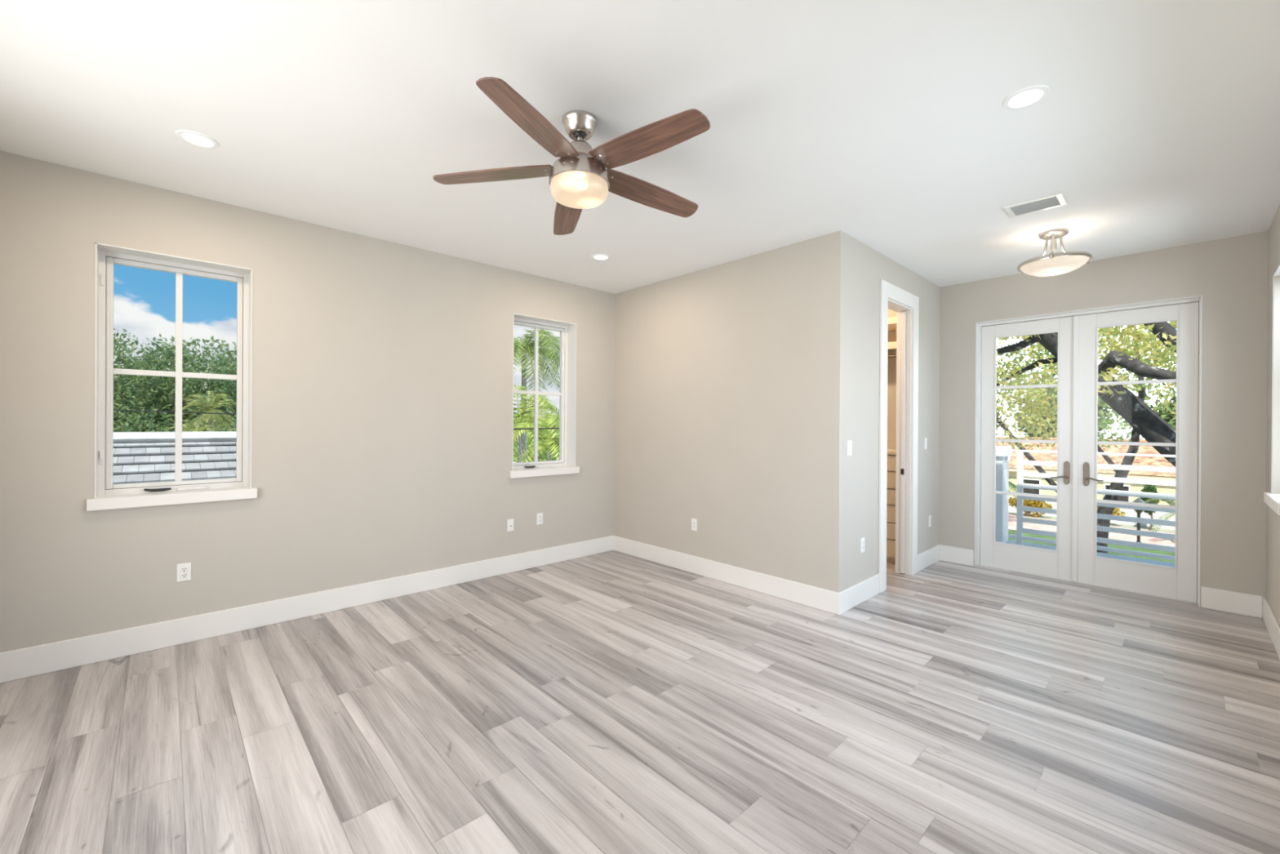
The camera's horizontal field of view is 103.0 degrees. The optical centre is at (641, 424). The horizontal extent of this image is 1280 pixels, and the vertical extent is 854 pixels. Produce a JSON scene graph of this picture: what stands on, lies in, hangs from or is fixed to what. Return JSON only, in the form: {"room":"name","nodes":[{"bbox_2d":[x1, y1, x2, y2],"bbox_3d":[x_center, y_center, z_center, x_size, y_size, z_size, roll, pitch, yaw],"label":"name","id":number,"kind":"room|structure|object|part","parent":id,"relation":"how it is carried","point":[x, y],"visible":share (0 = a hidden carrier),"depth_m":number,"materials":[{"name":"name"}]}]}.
{"room":"empty bedroom","nodes":[
{"label":"empty bedroom","id":0,"kind":"room"},
{"bbox_2d":[0,151,614,652],"bbox_3d":[-1.279,0.020,5.030,7.519,3.200,0.250,0,0,-43],"label":"wall","id":1,"kind":"structure","parent":0,"point":[382,380],"depth_m":3.69,"materials":[{"name":"beige paint"}]},
{"bbox_2d":[86,242,257,511],"bbox_3d":[-3.031,-0.283,3.339,0.802,1.584,0.255,0,0,-43],"label":"window","id":2,"kind":"structure","parent":1,"relation":"in","point":[108,495],"depth_m":3.32,"materials":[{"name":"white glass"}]},
{"bbox_3d":[-3.130,0.423,3.295,0.129,0.024,0.028,0,0,-43],"label":"crank handle","id":3,"kind":"part","parent":2,"relation":"part of","materials":[{"name":"black metal"}]},
{"bbox_3d":[-3.018,0.475,3.322,0.802,0.068,0.205,0,0,-43],"label":"sill","id":4,"kind":"part","parent":2,"relation":"part of","materials":[{"name":"white paint"}]},
{"bbox_3d":[-3.093,-0.318,3.406,0.670,1.444,0.052,0,0,-43],"label":"sash","id":5,"kind":"part","parent":2,"relation":"part of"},
{"bbox_2d":[177,562,191,582],"bbox_3d":[-2.952,0.955,3.288,0.070,0.115,0.009,0,0,-43],"label":"wall outlet","id":6,"kind":"object","parent":1,"relation":"attached to","point":[184,570],"visible":1,"depth_m":3.29,"materials":[{"name":"white plastic"}]},
{"bbox_2d":[180,572,187,577],"bbox_3d":[-2.951,0.975,3.287,0.034,0.028,0.004,0,0,-43],"label":"receptacle","id":7,"kind":"object","parent":6,"relation":"attached to","point":[183,575],"depth_m":3.29,"materials":[{"name":"white plastic"}]},
{"bbox_2d":[180,566,187,571],"bbox_3d":[-2.951,0.936,3.287,0.034,0.028,0.004,0,0,-43],"label":"receptacle","id":8,"kind":"object","parent":6,"relation":"attached to","point":[182,568],"depth_m":3.29,"materials":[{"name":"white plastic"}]},
{"bbox_2d":[0,535,613,683],"bbox_3d":[-2.031,1.334,4.151,4.727,0.165,0.015,0,0,-43],"label":"baseboard","id":9,"kind":"structure","parent":1,"relation":"attached to","point":[18,664],"depth_m":3.53,"materials":[{"name":"white paint"}]},
{"bbox_2d":[506,518,514,531],"bbox_3d":[-1.250,0.967,4.882,0.070,0.115,0.014,0,0,-43],"label":"cable plate","id":10,"kind":"object","parent":1,"relation":"attached to","point":[510,522],"visible":1,"depth_m":4.88,"materials":[{"name":"white plastic"}]},
{"bbox_2d":[536,512,542,524],"bbox_3d":[-1.015,0.948,5.106,0.070,0.115,0.009,0,0,-43],"label":"wall outlet","id":11,"kind":"object","parent":1,"relation":"attached to","point":[540,516],"visible":1,"depth_m":5.10,"materials":[{"name":"white plastic"}]},
{"bbox_2d":[509,313,579,478],"bbox_3d":[-1.028,-0.275,5.219,0.802,1.584,0.255,0,0,-43],"label":"window","id":12,"kind":"structure","parent":1,"relation":"in","point":[566,464],"depth_m":5.40,"materials":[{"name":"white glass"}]},
{"bbox_3d":[-1.090,-0.310,5.286,0.670,1.444,0.052,0,0,-43],"label":"sash","id":13,"kind":"part","parent":12,"relation":"part of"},
{"bbox_3d":[-1.015,0.483,5.202,0.802,0.068,0.205,0,0,-43],"label":"sill","id":14,"kind":"part","parent":12,"relation":"part of","materials":[{"name":"white paint"}]},
{"bbox_2d":[0,550,1279,853],"bbox_3d":[0.493,1.492,3.209,7.119,0.120,4.844,0,0,-43],"label":"floor","id":15,"kind":"structure","parent":0,"point":[612,701],"depth_m":2.41,"materials":[{"name":"grey wood"}]},
{"bbox_2d":[886,448,895,563],"bbox_3d":[2.545,0.859,5.680,0.540,1.160,0.963,0,0,-43],"label":"drawer unit","id":16,"kind":"object","parent":15,"relation":"on","point":[891,475],"visible":0.02,"depth_m":5.26,"materials":[{"name":"beige wood"}]},
{"bbox_3d":[2.372,1.286,5.512,0.040,0.175,0.935,0,0,-43],"label":"drawer","id":17,"kind":"part","parent":16,"relation":"part of","materials":[{"name":"beige wood"}]},
{"bbox_3d":[2.373,1.105,5.512,0.040,0.160,0.935,0,0,-43],"label":"drawer","id":18,"kind":"part","parent":16,"relation":"part of","materials":[{"name":"beige wood"}]},
{"bbox_3d":[2.374,0.926,5.511,0.040,0.168,0.935,0,0,-43],"label":"drawer","id":19,"kind":"part","parent":16,"relation":"part of","materials":[{"name":"beige wood"}]},
{"bbox_3d":[2.374,0.750,5.511,0.040,0.156,0.935,0,0,-43],"label":"drawer","id":20,"kind":"part","parent":16,"relation":"part of","materials":[{"name":"beige wood"}]},
{"bbox_3d":[2.375,0.577,5.511,0.040,0.164,0.935,0,0,-43],"label":"drawer","id":21,"kind":"part","parent":16,"relation":"part of","materials":[{"name":"beige wood"}]},
{"bbox_3d":[2.376,0.402,5.511,0.040,0.157,0.935,0,0,-43],"label":"drawer","id":22,"kind":"part","parent":16,"relation":"part of","materials":[{"name":"beige wood"}]},
{"bbox_2d":[0,0,1279,293],"bbox_3d":[0.472,-1.528,3.170,7.019,0.120,4.844,0,0,-43],"label":"ceiling","id":23,"kind":"structure","parent":0,"point":[884,124],"depth_m":2.42,"materials":[{"name":"paint"}]},
{"bbox_2d":[175,129,218,148],"bbox_3d":[-2.308,-1.479,2.648,0.172,0.007,0.172,0,0,-43],"label":"recessed light","id":24,"kind":"object","parent":23,"relation":"in","point":[193,138],"visible":1,"depth_m":2.64,"materials":[{"name":"paint"}]},
{"bbox_2d":[432,77,710,235],"bbox_3d":[-0.255,-1.276,2.463,1.356,0.390,1.351,0,0,-43],"label":"ceiling fan","id":25,"kind":"object","parent":23,"relation":"hanging from","point":[582,177],"visible":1,"depth_m":2.36,"materials":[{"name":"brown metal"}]},
{"bbox_3d":[-0.710,-1.218,2.492,0.588,0.008,0.266,-1,9,17],"label":"blade","id":26,"kind":"part","parent":25,"relation":"part of","materials":[{"name":"brown wood"}]},
{"bbox_3d":[-0.449,-1.232,2.084,0.266,0.008,0.588,12,6,35],"label":"blade","id":27,"kind":"part","parent":25,"relation":"part of","materials":[{"name":"brown wood"}]},
{"bbox_3d":[-0.402,-1.205,2.866,0.266,0.008,0.588,-11,-2,-1],"label":"blade","id":28,"kind":"part","parent":25,"relation":"part of","materials":[{"name":"brown wood"}]},
{"bbox_3d":[-0.299,-1.121,2.469,0.278,0.080,0.278,0,0,-43],"label":"lamp shade","id":29,"kind":"part","parent":25,"relation":"part of","materials":[{"name":"beige glass"}]},
{"bbox_3d":[0.021,-1.229,2.206,0.266,0.008,0.588,15,-10,-35],"label":"blade","id":30,"kind":"part","parent":25,"relation":"part of","materials":[{"name":"brown wood"}]},
{"bbox_3d":[0.049,-1.212,2.690,0.588,0.008,0.266,1,-13,-19],"label":"blade","id":31,"kind":"part","parent":25,"relation":"part of","materials":[{"name":"brown wood"}]},
{"bbox_2d":[591,253,610,260],"bbox_3d":[-0.355,-1.471,4.487,0.172,0.007,0.172,0,0,-43],"label":"recessed light","id":32,"kind":"object","parent":23,"relation":"in","point":[596,256],"visible":1,"depth_m":4.47,"materials":[{"name":"paint"}]},
{"bbox_2d":[1002,84,1050,110],"bbox_3d":[1.720,-1.457,2.276,0.172,0.007,0.172,0,0,-43],"label":"recessed light","id":33,"kind":"object","parent":23,"relation":"in","point":[1026,97],"visible":1,"depth_m":2.27,"materials":[{"name":"paint"}]},
{"bbox_2d":[1003,192,1067,217],"bbox_3d":[2.620,-1.450,3.385,0.230,0.014,0.310,0,0,-43],"label":"ceiling vent","id":34,"kind":"object","parent":23,"relation":"in","point":[1056,200],"visible":1,"depth_m":3.37,"materials":[{"name":"white plastic"}]},
{"bbox_2d":[1017,228,1092,276],"bbox_3d":[3.130,-1.298,3.865,0.457,0.314,0.444,0,0,-43],"label":"ceiling light","id":35,"kind":"object","parent":23,"relation":"attached to","point":[1053,264],"visible":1,"depth_m":3.79,"materials":[{"name":"white glass"}]},
{"bbox_3d":[3.096,-1.323,3.988,0.015,0.204,0.165,0,0,-18],"label":"arm","id":36,"kind":"part","parent":35,"relation":"part of","materials":[{"name":"silver metal"}]},
{"bbox_3d":[3.052,-1.324,3.777,0.016,0.204,0.165,0,0,42],"label":"arm","id":37,"kind":"part","parent":35,"relation":"part of","materials":[{"name":"silver metal"}]},
{"bbox_3d":[3.135,-1.375,3.869,0.040,0.100,0.040,0,0,-43],"label":"socket stem","id":38,"kind":"part","parent":35,"relation":"part of","materials":[{"name":"silver metal"}]},
{"bbox_3d":[3.134,-1.180,3.870,0.410,0.078,0.410,0,0,-43],"label":"lamp shade","id":39,"kind":"part","parent":35,"relation":"part of","materials":[{"name":"beige glass"}]},
{"bbox_3d":[3.257,-1.323,3.844,0.165,0.204,0.016,0,0,12],"label":"arm","id":40,"kind":"part","parent":35,"relation":"part of","materials":[{"name":"silver metal"}]},
{"bbox_2d":[613,235,824,588],"bbox_3d":[0.600,-0.020,4.902,0.130,3.000,2.508,0,0,-43],"label":"wall","id":41,"kind":"structure","parent":0,"point":[718,413],"depth_m":4.60,"materials":[{"name":"beige paint"}]},
{"bbox_2d":[691,518,697,531],"bbox_3d":[0.509,0.964,4.893,0.009,0.115,0.070,0,0,-43],"label":"wall outlet","id":42,"kind":"object","parent":41,"relation":"attached to","point":[694,522],"visible":1,"depth_m":4.89,"materials":[{"name":"white plastic"}]},
{"bbox_2d":[613,535,839,614],"bbox_3d":[0.595,1.347,4.796,0.015,0.165,2.638,0,0,-43],"label":"baseboard","id":43,"kind":"structure","parent":41,"relation":"attached to","point":[826,600],"depth_m":4.50,"materials":[{"name":"white paint"}]},
{"bbox_2d":[822,230,940,592],"bbox_3d":[2.291,-0.036,4.680,2.292,2.950,0.130,0,0,-43],"label":"wall","id":44,"kind":"structure","parent":0,"point":[854,271],"depth_m":4.08,"materials":[{"name":"beige paint"}]},
{"bbox_2d":[847,440,852,455],"bbox_3d":[1.623,0.185,3.958,0.070,0.115,0.010,0,0,-43],"label":"light switch","id":45,"kind":"object","parent":44,"relation":"attached to","point":[849,442],"visible":1,"depth_m":3.95,"materials":[{"name":"white plastic"}]},
{"bbox_2d":[860,537,864,552],"bbox_3d":[1.797,0.980,4.127,0.070,0.115,0.009,0,0,-43],"label":"wall outlet","id":46,"kind":"object","parent":44,"relation":"attached to","point":[862,540],"visible":1,"depth_m":4.12,"materials":[{"name":"white plastic"}]},
{"bbox_2d":[839,544,939,614],"bbox_3d":[2.328,1.357,4.624,2.277,0.165,0.015,0,0,-43],"label":"baseboard","id":47,"kind":"structure","parent":44,"relation":"attached to","point":[851,597],"depth_m":4.18,"materials":[{"name":"white paint"}]},
{"bbox_2d":[878,279,919,592],"bbox_3d":[2.313,0.103,4.691,0.877,2.672,0.155,0,0,-43],"label":"door frame","id":48,"kind":"structure","parent":44,"relation":"in","point":[892,297],"depth_m":4.86,"materials":[{"name":"white paint"}]},
{"bbox_3d":[2.526,0.173,4.905,0.029,2.518,0.039,0,0,-43],"label":"pocket door","id":49,"kind":"part","parent":48,"relation":"part of","materials":[{"name":"white paint"}]},
{"bbox_2d":[924,437,927,448],"bbox_3d":[2.865,0.195,5.123,0.070,0.115,0.010,0,0,-43],"label":"light switch","id":50,"kind":"object","parent":44,"relation":"attached to","point":[925,438],"visible":1,"depth_m":5.11,"materials":[{"name":"white plastic"}]},
{"bbox_2d":[928,515,931,526],"bbox_3d":[2.964,0.993,5.223,0.070,0.115,0.009,0,0,-43],"label":"wall outlet","id":51,"kind":"object","parent":44,"relation":"attached to","point":[930,516],"visible":1,"depth_m":5.21,"materials":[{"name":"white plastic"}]},
{"bbox_2d":[887,231,1268,606],"bbox_3d":[3.200,0.043,5.569,0.250,3.200,5.094,0,0,-43],"label":"wall","id":52,"kind":"structure","parent":0,"point":[1230,274],"depth_m":4.04,"materials":[{"name":"beige paint"}]},
{"bbox_2d":[887,341,896,357],"bbox_3d":[2.525,-0.787,5.814,0.395,0.172,1.204,0,0,-43],"label":"closet shelf","id":53,"kind":"object","parent":52,"relation":"attached to","point":[891,345],"visible":0.02,"depth_m":5.41,"materials":[{"name":"white wood"}]},
{"bbox_3d":[2.388,-0.824,5.686,0.020,0.045,1.204,0,0,-43],"label":"shelf rail","id":54,"kind":"part","parent":53,"relation":"part of","materials":[{"name":"beige wood"}]},
{"bbox_3d":[2.439,-0.732,5.734,0.027,0.027,1.203,0,0,-43],"label":"hanging rod","id":55,"kind":"part","parent":53,"relation":"part of","materials":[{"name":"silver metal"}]},
{"bbox_2d":[888,316,896,331],"bbox_3d":[2.519,-1.096,5.807,0.415,0.070,1.204,0,0,-43],"label":"cubby","id":56,"kind":"object","parent":52,"relation":"attached to","point":[891,321],"visible":0.02,"depth_m":5.39,"materials":[{"name":"beige wood"}]},
{"bbox_2d":[973,295,1202,606],"bbox_3d":[3.997,0.209,4.680,0.203,2.478,1.546,0,0,-43],"label":"door","id":57,"kind":"structure","parent":52,"relation":"in","point":[1075,558],"depth_m":4.63,"materials":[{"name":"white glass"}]},
{"bbox_3d":[3.891,0.492,4.744,0.052,0.030,0.128,0,0,-43],"label":"lever handle","id":58,"kind":"part","parent":57,"relation":"part of","materials":[{"name":"brown metal"}]},
{"bbox_3d":[3.950,0.450,4.724,0.010,0.218,0.042,0,0,-43],"label":"handle plate","id":59,"kind":"part","parent":57,"relation":"part of","materials":[{"name":"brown metal"}]},
{"bbox_3d":[4.044,0.451,4.624,0.010,0.218,0.042,0,0,-43],"label":"handle plate","id":60,"kind":"part","parent":57,"relation":"part of","materials":[{"name":"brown metal"}]},
{"bbox_3d":[4.059,0.445,4.565,0.052,0.126,0.131,0,0,-43],"label":"lever handle","id":61,"kind":"part","parent":57,"relation":"part of","materials":[{"name":"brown metal"}]},
{"bbox_2d":[939,544,1262,617],"bbox_3d":[3.908,1.366,4.615,0.015,0.165,2.191,0,0,-43],"label":"baseboard","id":62,"kind":"structure","parent":52,"relation":"attached to","point":[1246,604],"depth_m":3.97,"materials":[{"name":"white paint"}]},
{"bbox_2d":[1005,539,1174,567],"bbox_3d":[4.926,1.573,5.068,1.591,0.200,4.200,0,0,-43],"label":"floor","id":63,"kind":"structure","parent":0,"point":[1010,541],"depth_m":5.65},
{"bbox_2d":[995,445,1012,542],"bbox_3d":[4.357,0.872,6.467,0.370,1.192,0.515,0,0,-43],"label":"post","id":64,"kind":"object","parent":63,"relation":"on","point":[1002,451],"visible":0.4,"depth_m":6.23,"materials":[{"name":"white wood"}]},
{"bbox_2d":[1005,448,1175,560],"bbox_3d":[5.531,0.896,5.209,0.050,1.160,2.984,0,0,-43],"label":"balcony railing","id":65,"kind":"object","parent":63,"relation":"on","point":[1020,485],"visible":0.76,"depth_m":5.57,"materials":[{"name":"white metal"}]},
{"bbox_3d":[5.543,1.381,5.194,0.050,0.040,2.940,0,0,-43],"label":"rail","id":66,"kind":"part","parent":65,"relation":"part of","materials":[{"name":"white metal"}]},
{"bbox_3d":[5.544,0.329,5.197,0.030,0.025,2.954,0,0,-43],"label":"rail","id":67,"kind":"part","parent":65,"relation":"part of","materials":[{"name":"white metal"}]},
{"bbox_2d":[1265,204,1279,626],"bbox_3d":[2.116,0.043,1.230,7.269,3.200,0.250,0,0,-43],"label":"wall","id":68,"kind":"structure","parent":0,"point":[1272,585],"depth_m":3.55,"materials":[{"name":"beige paint"}]},
{"bbox_2d":[1262,596,1279,659],"bbox_3d":[2.104,1.361,1.409,7.004,0.165,0.015,0,0,-43],"label":"baseboard","id":69,"kind":"structure","parent":68,"relation":"attached to","point":[1273,627],"depth_m":3.42,"materials":[{"name":"white paint"}]},
{"bbox_2d":[1263,264,1279,515],"bbox_3d":[4.208,-0.244,3.236,0.802,1.584,0.255,0,0,-43],"label":"window","id":70,"kind":"structure","parent":68,"relation":"in","point":[1272,500],"depth_m":3.52,"materials":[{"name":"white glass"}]},
{"bbox_3d":[4.187,0.514,3.256,0.802,0.068,0.205,0,0,-43],"label":"sill","id":71,"kind":"part","parent":70,"relation":"part of","materials":[{"name":"white paint"}]},
{"label":"outside","id":72,"kind":"structure","parent":0,"visible":0},
{"bbox_2d":[113,409,541,426],"bbox_3d":[-9.685,-0.142,16.168,20.001,0.631,0.031,0,0,-43],"label":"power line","id":73,"kind":"object","parent":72,"point":[113,410],"visible":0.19,"depth_m":13.52,"materials":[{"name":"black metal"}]},
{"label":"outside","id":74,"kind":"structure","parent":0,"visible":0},
{"bbox_2d":[1008,515,1175,546],"bbox_3d":[22.905,4.916,20.727,4.600,0.020,90.000,0,0,-43],"label":"driveway","id":75,"kind":"structure","parent":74,"point":[1011,518],"depth_m":22.65,"materials":[{"name":"white concrete"}]},
{"bbox_2d":[1008,476,1033,511],"bbox_3d":[17.969,3.743,26.013,3.242,2.298,3.297,0,0,-43],"label":"palm","id":76,"kind":"object","parent":75,"relation":"on","point":[1013,486],"visible":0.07,"depth_m":25.19,"materials":[{"name":"green plant"}]},
{"bbox_2d":[1144,497,1175,532],"bbox_3d":[22.663,3.986,21.256,2.618,1.876,2.714,0,0,-43],"label":"palm","id":77,"kind":"object","parent":75,"relation":"on","point":[1170,502],"visible":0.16,"depth_m":21.43,"materials":[{"name":"green plant"}]},
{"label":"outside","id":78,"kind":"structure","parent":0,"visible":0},
{"bbox_2d":[513,450,1175,533],"bbox_3d":[15.181,5.035,20.336,170.000,0.300,180.000,0,0,-43],"label":"ground","id":79,"kind":"structure","parent":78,"point":[1112,524],"depth_m":24.78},
{"bbox_2d":[113,328,186,429],"bbox_3d":[-25.754,-0.036,25.246,5.714,9.420,5.858,0,0,42],"label":"broadleaf tree","id":80,"kind":"object","parent":79,"relation":"on","point":[119,345],"visible":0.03,"depth_m":24.47,"materials":[{"name":"green plant"}]},
{"bbox_2d":[113,431,235,484],"bbox_3d":[-8.537,2.377,7.663,8.864,4.800,8.070,0,0,-43],"label":"shingled roof","id":81,"kind":"structure","parent":79,"relation":"on","point":[212,455],"depth_m":7.88,"materials":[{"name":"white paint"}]},
{"bbox_2d":[513,427,559,429],"bbox_3d":[0.268,-0.007,8.362,11.289,0.224,0.033,0,0,-11],"label":"cable","id":82,"kind":"object","parent":81,"relation":"attached to","point":[517,428],"visible":0.11,"depth_m":7.98,"materials":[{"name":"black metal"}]},
{"bbox_2d":[113,333,236,431],"bbox_3d":[-19.311,0.430,22.137,5.701,8.566,5.731,0,0,-43],"label":"broadleaf tree","id":83,"kind":"object","parent":79,"relation":"on","point":[163,397],"visible":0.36,"depth_m":20.65,"materials":[{"name":"green plant"}]},
{"bbox_2d":[113,405,236,472],"bbox_3d":[-16.505,2.032,17.997,13.680,5.405,2.668,0,0,-43],"label":"tree","id":84,"kind":"object","parent":79,"relation":"on","point":[126,426],"visible":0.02,"depth_m":17.39,"materials":[{"name":"green plant"}]},
{"bbox_2d":[164,419,219,454],"bbox_3d":[-12.958,2.300,14.749,1.552,4.884,1.383,0,0,12],"label":"fan palm","id":85,"kind":"object","parent":79,"relation":"on","point":[187,428],"visible":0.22,"depth_m":14.58,"materials":[{"name":"green plant"}]},
{"bbox_2d":[174,391,236,431],"bbox_3d":[-14.165,1.810,16.739,1.846,5.846,1.737,0,0,-8],"label":"fan palm","id":86,"kind":"object","parent":79,"relation":"on","point":[208,417],"visible":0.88,"depth_m":16.71,"materials":[{"name":"green plant"}]},
{"bbox_2d":[208,342,236,419],"bbox_3d":[-21.195,0.122,29.331,5.622,9.141,5.919,0,0,44],"label":"broadleaf tree","id":87,"kind":"object","parent":79,"relation":"on","point":[235,349],"visible":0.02,"depth_m":27.33,"materials":[{"name":"green plant"}]},
{"bbox_2d":[513,407,559,462],"bbox_3d":[-1.816,2.227,10.055,2.072,5.164,2.161,0,0,-43],"label":"areca palm","id":88,"kind":"object","parent":79,"relation":"on","point":[554,444],"visible":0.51,"depth_m":9.76,"materials":[{"name":"green plant"}]},
{"bbox_2d":[513,384,559,462],"bbox_3d":[-3.198,1.916,13.161,2.796,5.762,2.730,0,0,9],"label":"areca palm","id":89,"kind":"object","parent":79,"relation":"on","point":[524,415],"visible":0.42,"depth_m":12.93,"materials":[{"name":"green plant"}]},
{"bbox_2d":[513,409,559,462],"bbox_3d":[-6.304,1.845,29.386,10.998,5.856,9.125,0,0,-43],"label":"broadleaf tree","id":90,"kind":"object","parent":79,"relation":"on","point":[544,455],"visible":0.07,"depth_m":27.20,"materials":[{"name":"green plant"}]},
{"bbox_2d":[513,327,559,462],"bbox_3d":[-3.943,0.902,16.562,4.451,7.771,4.658,0,0,-43],"label":"royal palm","id":91,"kind":"object","parent":79,"relation":"on","point":[524,347],"visible":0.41,"depth_m":16.34,"materials":[{"name":"green plant"}]},
{"bbox_2d":[995,397,1004,435],"bbox_3d":[27.494,-0.275,44.286,5.979,10.420,7.034,0,0,-43],"label":"tree","id":92,"kind":"object","parent":79,"relation":"on","point":[998,425],"visible":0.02,"depth_m":42.47,"materials":[{"name":"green plant"}]},
{"bbox_2d":[1008,496,1053,516],"bbox_3d":[20.693,4.361,27.158,0.792,1.353,2.080,0,0,-43],"label":"bush","id":93,"kind":"object","parent":79,"relation":"on","point":[1038,504],"visible":0.54,"depth_m":26.98,"materials":[{"name":"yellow plant"}]},
{"bbox_2d":[1012,368,1117,437],"bbox_3d":[32.886,0.239,39.771,5.671,9.464,6.582,0,0,-43],"label":"tree","id":94,"kind":"object","parent":79,"relation":"on","point":[1100,407],"visible":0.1,"depth_m":39.51,"materials":[{"name":"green plant"}]},
{"bbox_2d":[995,436,1175,505],"bbox_3d":[29.259,2.915,29.418,9.050,4.065,36.000,0,0,-43],"label":"house","id":95,"kind":"structure","parent":79,"relation":"on","point":[1038,456],"depth_m":29.05,"materials":[{"name":"ceramic"}]},
{"bbox_2d":[995,320,1176,466],"bbox_3d":[7.212,0.650,8.150,4.717,8.569,7.068,0,0,-43],"label":"street tree","id":96,"kind":"object","parent":79,"relation":"on","point":[1143,419],"visible":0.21,"depth_m":7.50,"materials":[{"name":"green plant"}]},
{"bbox_2d":[1008,495,1175,529],"bbox_3d":[18.873,4.465,30.653,0.300,0.850,50.000,0,0,-43],"label":"wall","id":97,"kind":"structure","parent":79,"relation":"on","point":[1128,512],"depth_m":24.89,"materials":[{"name":"white paint"}]},
{"bbox_2d":[1097,506,1124,515],"bbox_3d":[22.440,4.325,25.206,2.232,1.206,0.932,0,0,33],"label":"bush","id":98,"kind":"object","parent":79,"relation":"on","point":[1116,511],"visible":0.08,"depth_m":24.54,"materials":[{"name":"yellow plant"}]},
{"bbox_2d":[1139,484,1159,529],"bbox_3d":[23.690,3.829,23.705,0.688,2.221,0.718,0,0,-43],"label":"topiary shrub","id":99,"kind":"object","parent":79,"relation":"on","point":[1152,488],"visible":0.41,"depth_m":23.63,"materials":[{"name":"green plant"}]},
{"bbox_2d":[1128,387,1176,439],"bbox_3d":[36.925,0.942,33.845,6.590,8.119,6.936,0,0,-43],"label":"tree","id":100,"kind":"object","parent":79,"relation":"on","point":[1159,412],"visible":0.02,"depth_m":34.26,"materials":[{"name":"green plant"}]},
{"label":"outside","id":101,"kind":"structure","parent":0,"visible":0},
{"bbox_2d":[1008,528,1174,562],"bbox_3d":[20.280,4.901,18.263,2.600,0.030,90.000,0,0,-43],"label":"lawn","id":102,"kind":"structure","parent":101,"point":[1010,531],"depth_m":20.04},
{"bbox_2d":[1133,497,1145,542],"bbox_3d":[19.863,3.910,20.320,0.351,2.000,0.351,0,0,-21],"label":"lamp post","id":103,"kind":"object","parent":102,"relation":"on","point":[1138,500],"visible":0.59,"depth_m":20.28,"materials":[{"name":"black metal"}]},
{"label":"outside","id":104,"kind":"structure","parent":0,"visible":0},
{"bbox_3d":[14.155,4.886,12.515,13.800,0.010,90.000,0,0,-43],"label":"road","id":105,"kind":"object","parent":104,"visible":0},
{"bbox_2d":[995,320,1176,553],"bbox_3d":[10.020,0.329,13.692,5.878,9.114,9.845,0,0,-40],"label":"street tree","id":106,"kind":"object","parent":105,"relation":"on","point":[1142,394],"visible":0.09,"depth_m":11.18,"materials":[{"name":"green plant"}]}
]}

